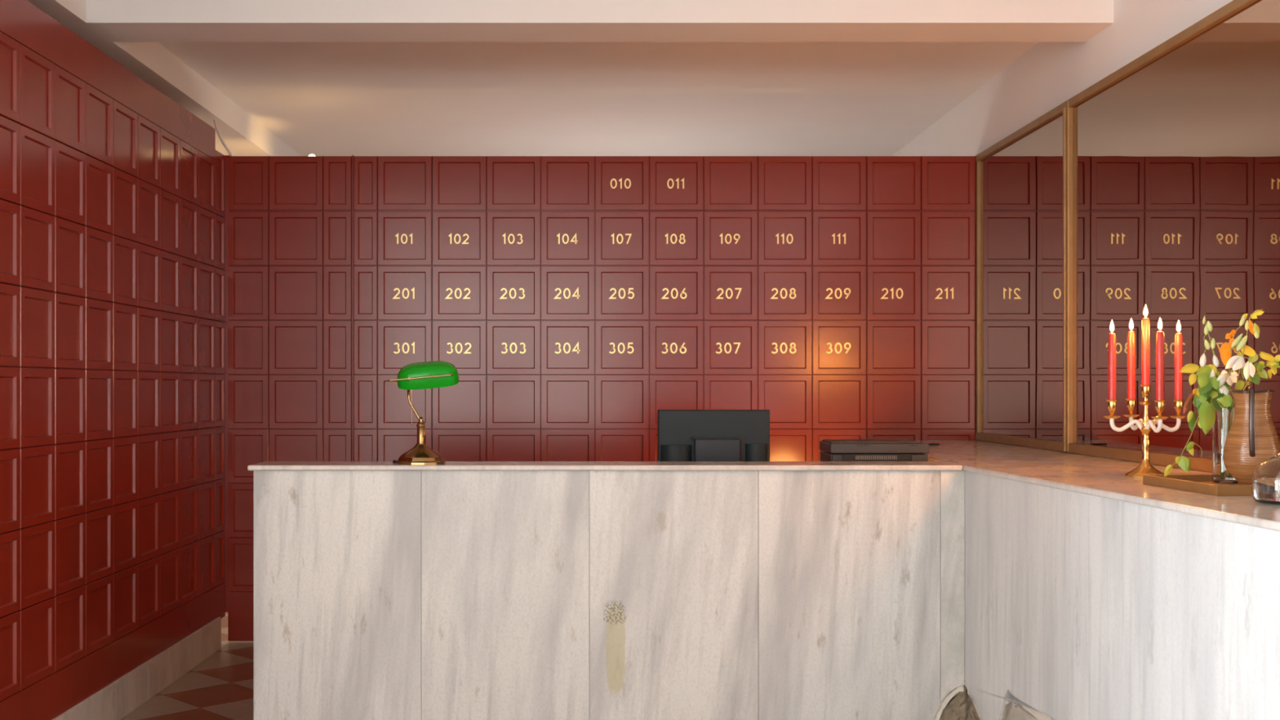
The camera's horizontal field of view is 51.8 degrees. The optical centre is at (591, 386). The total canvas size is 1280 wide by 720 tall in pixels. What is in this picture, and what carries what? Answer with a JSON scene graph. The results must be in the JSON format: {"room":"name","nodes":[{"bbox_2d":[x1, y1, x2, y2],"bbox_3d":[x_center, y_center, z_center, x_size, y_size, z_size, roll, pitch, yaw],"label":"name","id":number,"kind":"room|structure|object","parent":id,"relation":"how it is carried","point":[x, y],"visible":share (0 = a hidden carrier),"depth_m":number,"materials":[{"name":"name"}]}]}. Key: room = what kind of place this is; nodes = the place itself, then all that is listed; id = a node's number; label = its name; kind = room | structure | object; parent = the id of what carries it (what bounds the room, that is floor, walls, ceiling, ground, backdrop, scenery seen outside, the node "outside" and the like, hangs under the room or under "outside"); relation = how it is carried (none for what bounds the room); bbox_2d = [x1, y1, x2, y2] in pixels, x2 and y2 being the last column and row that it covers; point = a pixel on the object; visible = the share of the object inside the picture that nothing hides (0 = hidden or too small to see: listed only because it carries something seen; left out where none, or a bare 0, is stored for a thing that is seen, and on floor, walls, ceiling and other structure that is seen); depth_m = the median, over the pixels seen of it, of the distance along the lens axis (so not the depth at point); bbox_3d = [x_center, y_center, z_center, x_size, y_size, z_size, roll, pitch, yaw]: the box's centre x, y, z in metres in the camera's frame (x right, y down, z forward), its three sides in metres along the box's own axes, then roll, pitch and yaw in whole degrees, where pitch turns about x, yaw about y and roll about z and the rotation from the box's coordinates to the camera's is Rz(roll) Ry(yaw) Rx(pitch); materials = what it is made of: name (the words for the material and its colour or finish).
{"room":"hotel lobby","nodes":[
{"label":"hotel lobby","id":0,"kind":"room"},
{"bbox_2d":[0,0,225,719],"bbox_3d":[-2.120,0.018,4.587,0.339,2.704,4.826,0,0,0],"label":"wall","id":1,"kind":"structure","parent":0,"point":[113,191],"depth_m":5.22,"materials":[{"name":"paint"}]},
{"bbox_2d":[52,617,221,719],"bbox_3d":[-1.954,1.287,4.545,0.030,0.166,4.668,0,0,0],"label":"baseboard","id":2,"kind":"structure","parent":1,"relation":"attached to","point":[126,694],"depth_m":5.76,"materials":[{"name":"stone"}]},
{"bbox_2d":[120,612,253,719],"bbox_3d":[-2.700,1.430,4.075,10.000,0.120,11.150,0,0,0],"label":"floor","id":3,"kind":"structure","parent":0,"point":[221,686],"depth_m":5.92,"materials":[{"name":"tile"}]},
{"bbox_2d":[253,460,1279,719],"bbox_3d":[0.401,0.837,3.873,3.257,1.066,6.055,0,0,0],"label":"reception desk","id":4,"kind":"object","parent":3,"relation":"on","point":[379,595],"depth_m":4.77,"materials":[{"name":"stone"}]},
{"bbox_2d":[247,440,1279,531],"bbox_3d":[0.410,0.294,3.922,3.312,0.020,6.144,0,0,0],"label":"countertop","id":5,"kind":"structure","parent":4,"relation":"on","point":[1101,477],"depth_m":4.75,"materials":[{"name":"stone"}]},
{"bbox_2d":[387,360,458,464],"bbox_3d":[-0.621,0.094,4.881,0.253,0.380,0.179,0,0,0],"label":"lamp","id":6,"kind":"object","parent":5,"relation":"on","point":[434,374],"visible":1,"depth_m":4.83,"materials":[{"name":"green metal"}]},
{"bbox_2d":[1103,384,1186,477],"bbox_3d":[1.746,0.139,4.150,0.201,0.290,0.200,0,0,45],"label":"candelabrum","id":7,"kind":"object","parent":5,"relation":"on","point":[1144,424],"visible":1,"depth_m":4.14,"materials":[{"name":"gold metal"}]},
{"bbox_2d":[1107,320,1115,399],"bbox_3d":[1.641,-0.077,4.150,0.024,0.266,0.024,0,0,0],"label":"candle","id":8,"kind":"object","parent":7,"relation":"on","point":[1112,337],"visible":1,"depth_m":4.14,"materials":[{"name":"red wax"}]},
{"bbox_2d":[1106,400,1117,416],"bbox_3d":[1.641,0.068,4.150,0.034,0.052,0.034,0,0,0],"label":"candle cup","id":9,"kind":"object","parent":7,"relation":"on","point":[1112,404],"depth_m":4.14,"materials":[{"name":"gold metal"}]},
{"bbox_2d":[1127,319,1135,399],"bbox_3d":[1.745,-0.083,4.255,0.024,0.275,0.024,0,0,0],"label":"candle","id":10,"kind":"object","parent":7,"relation":"on","point":[1131,335],"visible":1,"depth_m":4.25,"materials":[{"name":"red wax"}]},
{"bbox_2d":[1125,399,1137,414],"bbox_3d":[1.745,0.066,4.255,0.034,0.052,0.034,0,0,0],"label":"candle cup","id":11,"kind":"object","parent":7,"relation":"on","point":[1131,403],"depth_m":4.25,"materials":[{"name":"gold metal"}]},
{"bbox_2d":[1141,304,1150,384],"bbox_3d":[1.747,-0.125,4.150,0.024,0.268,0.024,0,0,0],"label":"candle","id":12,"kind":"object","parent":7,"relation":"on","point":[1145,364],"visible":1,"depth_m":4.14,"materials":[{"name":"red wax"}]},
{"bbox_2d":[1140,384,1151,395],"bbox_3d":[1.747,0.021,4.150,0.034,0.052,0.034,0,0,0],"label":"candle cup","id":13,"kind":"object","parent":7,"relation":"on","point":[1145,388],"depth_m":4.14,"materials":[{"name":"gold metal"}]},
{"bbox_2d":[1155,318,1164,399],"bbox_3d":[1.748,-0.078,4.047,0.024,0.269,0.024,0,0,0],"label":"candle","id":14,"kind":"object","parent":7,"relation":"on","point":[1160,335],"visible":1,"depth_m":4.04,"materials":[{"name":"red wax"}]},
{"bbox_2d":[1154,400,1165,417],"bbox_3d":[1.748,0.068,4.047,0.034,0.052,0.034,0,0,0],"label":"candle cup","id":15,"kind":"object","parent":7,"relation":"on","point":[1159,404],"depth_m":4.04,"materials":[{"name":"gold metal"}]},
{"bbox_2d":[1174,320,1182,399],"bbox_3d":[1.851,-0.077,4.150,0.024,0.266,0.024,0,0,0],"label":"candle","id":16,"kind":"object","parent":7,"relation":"on","point":[1178,337],"visible":1,"depth_m":4.14,"materials":[{"name":"red wax"}]},
{"bbox_2d":[1173,400,1184,416],"bbox_3d":[1.851,0.068,4.150,0.034,0.052,0.034,0,0,0],"label":"candle cup","id":17,"kind":"object","parent":7,"relation":"on","point":[1178,404],"depth_m":4.14,"materials":[{"name":"gold metal"}]},
{"bbox_2d":[1142,474,1252,496],"bbox_3d":[1.780,0.270,3.630,0.336,0.028,0.412,0,0,-3],"label":"wooden tray","id":18,"kind":"object","parent":5,"relation":"on","point":[1197,483],"visible":0.65,"depth_m":3.60,"materials":[{"name":"brown wood"}]},
{"bbox_2d":[1212,407,1238,483],"bbox_3d":[1.821,0.168,3.775,0.075,0.215,0.075,0,0,0],"label":"glass vase","id":19,"kind":"object","parent":18,"relation":"on","point":[1220,428],"visible":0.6,"depth_m":3.75,"materials":[{"name":"white"}]},
{"bbox_2d":[1164,408,1219,477],"bbox_3d":[1.715,0.157,3.729,0.189,0.205,0.033,0,0,-13],"label":"trailing vine","id":20,"kind":"object","parent":19,"relation":"in","point":[1184,463],"visible":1,"depth_m":3.71,"materials":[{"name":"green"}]},
{"bbox_2d":[1179,363,1232,435],"bbox_3d":[1.751,0.097,3.753,0.171,0.326,0.068,0,0,-10],"label":"leafy branch","id":21,"kind":"object","parent":19,"relation":"in","point":[1205,393],"visible":0.99,"depth_m":3.74,"materials":[{"name":"green plant"}]},
{"bbox_2d":[1199,315,1218,378],"bbox_3d":[1.779,0.028,3.761,0.084,0.464,0.021,0,0,-8],"label":"flower spray","id":22,"kind":"object","parent":19,"relation":"in","point":[1208,327],"visible":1,"depth_m":3.75,"materials":[{"name":"white plant"}]},
{"bbox_2d":[1220,326,1239,394],"bbox_3d":[1.836,0.044,3.781,0.061,0.434,0.021,0,0,0],"label":"twig","id":23,"kind":"object","parent":19,"relation":"in","point":[1225,348],"visible":0.76,"depth_m":3.78,"materials":[{"name":"orange plant"}]},
{"bbox_2d":[1216,355,1255,395],"bbox_3d":[1.833,0.086,3.756,0.114,0.349,0.030,0,0,0],"label":"blossom","id":24,"kind":"object","parent":19,"relation":"in","point":[1237,362],"visible":0.97,"depth_m":3.74,"materials":[{"name":"white plant"}]},
{"bbox_2d":[1231,309,1263,408],"bbox_3d":[1.876,0.019,3.767,0.093,0.483,0.027,0,0,0],"label":"flower spray","id":25,"kind":"object","parent":19,"relation":"in","point":[1254,329],"visible":0.89,"depth_m":3.76,"materials":[{"name":"yellow plant"}]},
{"bbox_2d":[1235,345,1279,390],"bbox_3d":[1.912,0.069,3.784,0.150,0.383,0.045,0,0,7],"label":"leafy branch","id":26,"kind":"object","parent":19,"relation":"in","point":[1273,362],"visible":0.89,"depth_m":3.78,"materials":[{"name":"yellow plant"}]},
{"bbox_2d":[1222,386,1279,484],"bbox_3d":[1.808,0.138,3.600,0.148,0.276,0.148,0,0,-18],"label":"jug","id":27,"kind":"object","parent":18,"relation":"on","point":[1252,438],"visible":0.8,"depth_m":3.56,"materials":[{"name":"brown ceramic"}]},
{"bbox_2d":[1251,450,1279,504],"bbox_3d":[1.700,0.196,3.200,0.170,0.176,0.170,0,0,0],"label":"glass bottle","id":28,"kind":"object","parent":5,"relation":"on","point":[1265,480],"visible":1,"depth_m":3.17,"materials":[{"name":"white"}]},
{"bbox_3d":[0.135,0.990,5.375,2.470,0.760,0.690,0,0,0],"label":"desk","id":29,"kind":"object","parent":3,"relation":"on","visible":0},
{"bbox_2d":[657,409,769,461],"bbox_3d":[0.511,0.353,5.505,0.471,0.513,0.190,0,0,0],"label":"computer monitor","id":30,"kind":"object","parent":29,"relation":"on","point":[683,435],"visible":0.56,"depth_m":5.50,"materials":[{"name":"black plastic"}]},
{"bbox_2d":[819,439,928,461],"bbox_3d":[1.147,0.413,5.291,0.418,0.393,0.263,0,0,0],"label":"printer","id":31,"kind":"object","parent":29,"relation":"on","point":[833,450],"visible":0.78,"depth_m":5.16,"materials":[{"name":"grey plastic"}]},
{"bbox_2d":[222,155,351,640],"bbox_3d":[-1.624,0.061,7.030,0.691,2.585,0.060,0,0,0],"label":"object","id":32,"kind":"structure","parent":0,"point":[288,269],"depth_m":7.01,"materials":[{"name":"paint"}]},
{"bbox_2d":[158,41,1039,155],"bbox_3d":[-2.700,-1.655,4.075,10.000,0.120,11.150,0,0,0],"label":"ceiling","id":33,"kind":"structure","parent":0,"point":[318,98],"depth_m":7.09,"materials":[{"name":"white paint"}]},
{"bbox_2d":[351,155,976,461],"bbox_3d":[0.397,0.070,7.051,3.346,2.601,0.117,0,0,0],"label":"wall","id":34,"kind":"structure","parent":0,"point":[573,301],"depth_m":7.01,"materials":[{"name":"paint"}]},
{"bbox_2d":[892,0,1233,155],"bbox_3d":[2.180,-0.113,4.075,0.220,2.965,11.150,0,0,0],"label":"wall","id":35,"kind":"structure","parent":0,"point":[1049,74],"depth_m":5.95,"materials":[{"name":"white paint"}]},
{"bbox_2d":[86,0,1113,41],"bbox_3d":[0.032,-1.520,5.365,4.077,0.151,0.290,0,0,0],"label":"ceiling beam","id":36,"kind":"structure","parent":35,"relation":"attached to","point":[118,20],"depth_m":5.22,"materials":[{"name":"paint"}]},
{"bbox_2d":[975,0,1279,472],"bbox_3d":[2.049,-0.474,4.289,0.041,1.514,5.418,0,0,0],"label":"wall mirror","id":37,"kind":"object","parent":35,"relation":"attached to","point":[1156,184],"visible":0.97,"depth_m":4.98,"materials":[{"name":"beige mirror"}]},
{"bbox_3d":[-2.400,-0.112,5.825,0.200,2.965,7.250,0,0,0],"label":"wall","id":38,"kind":"structure","parent":0,"visible":0},
{"bbox_2d":[26,0,301,155],"bbox_3d":[-2.154,-1.520,5.825,0.293,0.151,7.250,0,0,0],"label":"trim","id":39,"kind":"structure","parent":38,"relation":"attached to","point":[242,134],"depth_m":6.50,"materials":[{"name":"paint"}]},
{"bbox_2d":[213,119,231,155],"bbox_3d":[-1.975,-1.305,7.060,0.112,0.254,0.018,0,0,-22],"label":"cable","id":40,"kind":"object","parent":38,"relation":"hanging from","point":[215,120],"visible":0.8,"depth_m":7.05,"materials":[{"name":"white plastic"}]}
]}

